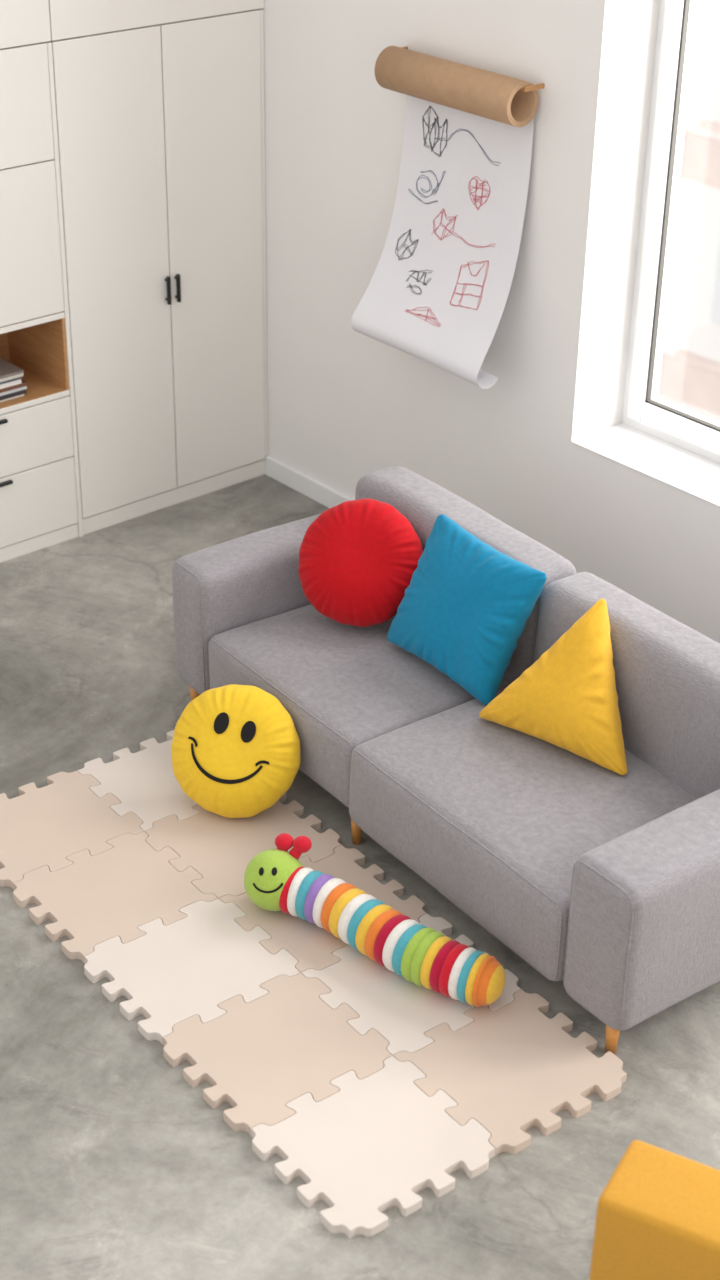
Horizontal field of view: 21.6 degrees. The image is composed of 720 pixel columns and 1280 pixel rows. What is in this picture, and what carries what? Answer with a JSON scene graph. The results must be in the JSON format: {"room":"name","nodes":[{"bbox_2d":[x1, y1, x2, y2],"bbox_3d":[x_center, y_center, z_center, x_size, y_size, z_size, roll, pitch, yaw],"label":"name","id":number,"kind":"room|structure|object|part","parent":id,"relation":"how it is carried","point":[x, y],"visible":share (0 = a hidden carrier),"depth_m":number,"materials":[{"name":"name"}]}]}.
{"room":"children's room","nodes":[
{"label":"children's room","id":0,"kind":"room"},
{"bbox_2d":[0,475,719,1279],"bbox_3d":[-0.736,1.484,4.185,7.100,0.150,7.600,-22,37,-35],"label":"floor","id":1,"kind":"structure","parent":0,"point":[113,1166],"depth_m":4.68,"materials":[{"name":"concrete"}]},
{"bbox_2d":[0,0,267,562],"bbox_3d":[-2.291,-1.983,5.639,4.618,4.380,0.646,-22,37,-35],"label":"tall cabinet","id":2,"kind":"object","parent":1,"relation":"on","point":[133,315],"visible":1,"depth_m":6.99,"materials":[{"name":"paint"}]},
{"bbox_3d":[-1.351,-0.773,6.822,0.170,0.012,0.016,-22,37,-35],"label":"drawer handle","id":3,"kind":"part","parent":2,"relation":"part of","materials":[{"name":"black metal"}]},
{"bbox_3d":[-1.355,-0.561,6.943,0.170,0.012,0.016,-22,37,-35],"label":"drawer handle","id":4,"kind":"part","parent":2,"relation":"part of","materials":[{"name":"black metal"}]},
{"bbox_2d":[0,358,26,401],"bbox_3d":[-1.416,-0.946,6.929,0.305,0.096,0.258,-22,37,-35],"label":"magazine stack","id":5,"kind":"object","parent":2,"relation":"on","point":[12,386],"visible":1,"depth_m":6.91,"materials":[{"name":"grey paper"}]},
{"bbox_2d":[0,377,21,383],"bbox_3d":[-1.427,-0.966,6.925,0.284,0.011,0.234,-22,37,-35],"label":"magazine","id":6,"kind":"object","parent":5,"relation":"on","point":[3,380],"depth_m":6.90,"materials":[{"name":"white paper"}]},
{"bbox_2d":[0,379,21,388],"bbox_3d":[-1.429,-0.952,6.926,0.284,0.015,0.241,-22,37,-35],"label":"magazine","id":7,"kind":"object","parent":5,"relation":"on","point":[4,383],"depth_m":6.90,"materials":[{"name":"white paper"}]},
{"bbox_2d":[0,373,22,381],"bbox_3d":[-1.421,-0.977,6.920,0.284,0.013,0.240,-22,37,-35],"label":"magazine","id":8,"kind":"object","parent":5,"relation":"on","point":[4,377],"depth_m":6.89,"materials":[{"name":"white paper"}]},
{"bbox_2d":[0,358,23,378],"bbox_3d":[-1.420,-0.987,6.913,0.284,0.010,0.242,-22,37,-35],"label":"magazine","id":9,"kind":"object","parent":5,"relation":"on","point":[8,370],"depth_m":6.91,"materials":[{"name":"grey paper"}]},
{"bbox_2d":[0,394,23,401],"bbox_3d":[-1.425,-0.909,6.949,0.284,0.011,0.249,-22,37,-35],"label":"magazine","id":10,"kind":"object","parent":5,"relation":"on","point":[3,397],"depth_m":6.90,"materials":[{"name":"paper"}]},
{"bbox_2d":[0,390,25,399],"bbox_3d":[-1.420,-0.919,6.941,0.284,0.014,0.258,-22,37,-35],"label":"magazine","id":11,"kind":"object","parent":5,"relation":"on","point":[4,394],"depth_m":6.90,"materials":[{"name":"white paper"}]},
{"bbox_2d":[0,379,26,392],"bbox_3d":[-1.412,-0.946,6.942,0.284,0.011,0.246,-22,37,-35],"label":"magazine","id":12,"kind":"object","parent":5,"relation":"on","point":[12,385],"depth_m":6.91,"materials":[{"name":"paper"}]},
{"bbox_2d":[0,386,26,395],"bbox_3d":[-1.415,-0.933,6.942,0.284,0.010,0.252,-22,37,-35],"label":"magazine","id":13,"kind":"object","parent":5,"relation":"on","point":[4,390],"depth_m":6.91,"materials":[{"name":"white paper"}]},
{"bbox_3d":[-1.386,-2.972,5.519,0.928,2.491,0.020,-22,37,-35],"label":"tower panel","id":14,"kind":"part","parent":2,"relation":"part of","materials":[{"name":"paint"}]},
{"bbox_3d":[-1.415,-1.712,6.232,0.911,0.394,0.020,-22,37,-35],"label":"tower door","id":15,"kind":"part","parent":2,"relation":"part of","materials":[{"name":"paint"}]},
{"bbox_3d":[-1.423,-1.298,6.469,0.911,0.551,0.020,-22,37,-35],"label":"tower door","id":16,"kind":"part","parent":2,"relation":"part of","materials":[{"name":"paint"}]},
{"bbox_3d":[-1.434,-0.664,6.831,0.911,0.241,0.020,-22,37,-35],"label":"drawer","id":17,"kind":"part","parent":2,"relation":"part of","materials":[{"name":"paint"}]},
{"bbox_3d":[-1.438,-0.435,6.962,0.911,0.277,0.020,-22,37,-35],"label":"drawer","id":18,"kind":"part","parent":2,"relation":"part of","materials":[{"name":"paint"}]},
{"bbox_3d":[-0.894,-1.323,6.982,0.446,1.797,0.020,-22,37,-35],"label":"door","id":19,"kind":"part","parent":2,"relation":"part of","materials":[{"name":"paint"}]},
{"bbox_3d":[-0.685,-3.262,6.049,0.914,2.491,0.020,-22,37,-35],"label":"panel","id":20,"kind":"part","parent":2,"relation":"part of","materials":[{"name":"paint"}]},
{"bbox_3d":[-0.721,-1.318,7.113,0.012,0.109,0.014,-22,37,-35],"label":"handle","id":21,"kind":"part","parent":2,"relation":"part of","materials":[{"name":"black metal"}]},
{"bbox_3d":[-0.687,-1.332,7.139,0.012,0.109,0.014,-22,37,-35],"label":"handle","id":22,"kind":"part","parent":2,"relation":"part of","materials":[{"name":"black metal"}]},
{"bbox_3d":[-0.553,-1.464,7.239,0.443,1.797,0.020,-22,37,-35],"label":"door","id":23,"kind":"part","parent":2,"relation":"part of","materials":[{"name":"paint"}]},
{"bbox_2d":[0,730,626,1238],"bbox_3d":[-0.279,0.819,5.185,0.914,0.026,2.043,-20,36,-32],"label":"play mat","id":24,"kind":"object","parent":1,"relation":"on","point":[372,1086],"visible":0.84,"depth_m":4.93,"materials":[{"name":"beige plastic"}]},
{"bbox_2d":[171,684,299,817],"bbox_3d":[-0.373,0.333,5.640,0.314,0.359,0.361,-22,37,-35],"label":"pillow","id":25,"kind":"object","parent":24,"relation":"on","point":[235,749],"visible":1,"depth_m":5.57,"materials":[{"name":"yellow fabric"}]},
{"bbox_2d":[244,833,505,1006],"bbox_3d":[0.036,0.753,5.082,0.833,0.200,0.194,21,35,30],"label":"toy","id":26,"kind":"object","parent":24,"relation":"on","point":[274,879],"visible":1,"depth_m":5.03,"materials":[{"name":"multicoloured fabric"}]},
{"bbox_2d":[172,465,719,1054],"bbox_3d":[0.356,0.215,5.557,0.884,0.726,2.162,-19,36,-31],"label":"sofa","id":27,"kind":"object","parent":1,"relation":"on","point":[605,882],"visible":0.74,"depth_m":5.24,"materials":[{"name":"grey fabric"}]},
{"bbox_3d":[-0.540,0.184,6.196,0.040,0.119,0.040,-19,36,-31],"label":"leg","id":28,"kind":"part","parent":27,"relation":"part of","materials":[{"name":"brown wood"}]},
{"bbox_3d":[-0.227,-0.146,6.253,0.836,0.472,0.209,-19,36,-31],"label":"arm","id":29,"kind":"part","parent":27,"relation":"part of","materials":[{"name":"grey fabric"}]},
{"bbox_3d":[-0.009,0.550,5.572,0.040,0.119,0.040,-19,36,-31],"label":"leg","id":30,"kind":"part","parent":27,"relation":"part of","materials":[{"name":"brown wood"}]},
{"bbox_2d":[298,499,422,626],"bbox_3d":[0.001,-0.244,5.923,0.402,0.355,0.278,13,32,21],"label":"throw pillow","id":31,"kind":"object","parent":27,"relation":"on","point":[358,559],"visible":0.92,"depth_m":5.86,"materials":[{"name":"red fabric"}]},
{"bbox_2d":[210,604,511,806],"bbox_3d":[0.004,0.159,5.920,0.681,0.291,0.791,-19,36,-31],"label":"seat cushion","id":32,"kind":"object","parent":27,"relation":"on","point":[342,687],"depth_m":5.73,"materials":[{"name":"grey fabric"}]},
{"bbox_2d":[387,514,546,705],"bbox_3d":[0.315,-0.096,5.658,0.266,0.409,0.465,-18,35,-30],"label":"throw pillow","id":33,"kind":"object","parent":27,"relation":"on","point":[465,608],"visible":1,"depth_m":5.57,"materials":[{"name":"blue fabric"}]},
{"bbox_2d":[351,688,699,981],"bbox_3d":[0.505,0.506,5.314,0.702,0.314,0.932,-19,36,-31],"label":"seat cushion","id":34,"kind":"object","parent":27,"relation":"on","point":[496,818],"depth_m":5.16,"materials":[{"name":"grey fabric"}]},
{"bbox_2d":[479,598,627,774],"bbox_3d":[0.600,0.098,5.311,0.494,0.405,0.256,24,37,35],"label":"throw pillow","id":35,"kind":"object","parent":27,"relation":"on","point":[567,699],"visible":1,"depth_m":5.25,"materials":[{"name":"yellow fabric"}]},
{"bbox_3d":[0.642,1.003,4.798,0.040,0.119,0.040,-19,36,-31],"label":"leg","id":36,"kind":"part","parent":27,"relation":"part of","materials":[{"name":"brown wood"}]},
{"bbox_3d":[0.916,0.650,4.915,0.837,0.465,0.244,-19,36,-31],"label":"arm","id":37,"kind":"part","parent":27,"relation":"part of","materials":[{"name":"grey fabric"}]},
{"bbox_2d":[589,1140,719,1279],"bbox_3d":[0.809,1.356,3.835,0.664,0.466,0.209,16,33,24],"label":"ottoman","id":38,"kind":"object","parent":1,"relation":"on","point":[658,1213],"visible":1,"depth_m":3.78,"materials":[{"name":"yellow fabric"}]},
{"bbox_2d":[262,0,719,642],"bbox_3d":[1.796,-1.491,4.884,0.400,4.400,7.500,-22,37,-35],"label":"wall","id":39,"kind":"structure","parent":0,"point":[345,405],"depth_m":6.51,"materials":[{"name":"paint"}]},
{"bbox_2d":[266,456,353,507],"bbox_3d":[1.832,0.582,5.605,0.018,0.086,6.800,-22,37,-35],"label":"baseboard","id":40,"kind":"structure","parent":39,"relation":"attached to","point":[319,492],"depth_m":7.66,"materials":[{"name":"white plastic"}]},
{"bbox_2d":[351,46,544,388],"bbox_3d":[0.270,-1.425,6.372,0.250,1.019,0.658,-22,37,-35],"label":"paper roll","id":41,"kind":"object","parent":39,"relation":"attached to","point":[437,293],"depth_m":6.39,"materials":[{"name":"white paper"}]},
{"bbox_2d":[571,423,719,506],"bbox_3d":[1.345,-0.399,5.944,0.254,0.006,1.632,-22,37,-35],"label":"window sill","id":42,"kind":"structure","parent":39,"relation":"attached to","point":[696,475],"depth_m":6.28,"materials":[{"name":"white paint"}]},
{"bbox_2d":[622,0,719,462],"bbox_3d":[1.481,-1.367,5.510,0.098,2.122,1.634,-22,37,-35],"label":"window","id":43,"kind":"structure","parent":39,"relation":"in","point":[625,420],"depth_m":6.19,"materials":[{"name":"white plastic"}]},
{"bbox_3d":[1.249,-1.500,5.736,0.088,2.042,0.863,-22,37,-35],"label":"sash","id":44,"kind":"part","parent":43,"relation":"part of","materials":[{"name":"white plastic"}]},
{"bbox_2d":[645,0,719,431],"bbox_3d":[1.237,-1.495,5.727,0.020,1.918,0.739,-22,37,-35],"label":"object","id":45,"kind":"object","parent":43,"relation":"attached to","point":[686,2],"depth_m":6.13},
{"label":"outside","id":46,"kind":"structure","parent":0,"visible":0},
{"bbox_2d":[658,0,719,421],"bbox_3d":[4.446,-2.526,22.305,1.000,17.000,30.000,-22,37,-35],"label":"facade","id":47,"kind":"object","parent":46,"point":[689,326],"visible":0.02,"depth_m":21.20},
{"bbox_2d":[659,353,719,418],"bbox_3d":[4.057,-2.840,21.731,0.050,0.500,30.000,-22,37,-35],"label":"brick band","id":48,"kind":"object","parent":47,"relation":"attached to","point":[693,386],"visible":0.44,"depth_m":21.91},
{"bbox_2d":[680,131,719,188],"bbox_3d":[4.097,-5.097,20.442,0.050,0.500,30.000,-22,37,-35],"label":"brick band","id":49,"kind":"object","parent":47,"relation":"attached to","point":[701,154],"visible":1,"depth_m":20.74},
{"bbox_2d":[711,243,719,324],"bbox_3d":[3.676,-4.325,21.396,0.060,1.200,27.800,-22,37,-35],"label":"windows","id":50,"kind":"structure","parent":47,"relation":"attached to","point":[715,316],"depth_m":21.17,"materials":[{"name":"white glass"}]},
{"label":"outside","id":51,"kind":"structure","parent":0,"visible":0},
{"bbox_2d":[674,348,719,373],"bbox_3d":[3.426,-3.394,21.694,0.100,0.080,28.200,-22,37,-35],"label":"rail","id":52,"kind":"object","parent":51,"point":[682,354],"visible":0.06,"depth_m":21.26,"materials":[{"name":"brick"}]},
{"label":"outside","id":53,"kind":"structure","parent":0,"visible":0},
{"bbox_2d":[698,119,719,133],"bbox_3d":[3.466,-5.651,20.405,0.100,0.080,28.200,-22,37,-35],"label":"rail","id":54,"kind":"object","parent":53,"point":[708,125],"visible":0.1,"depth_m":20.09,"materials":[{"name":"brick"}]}
]}

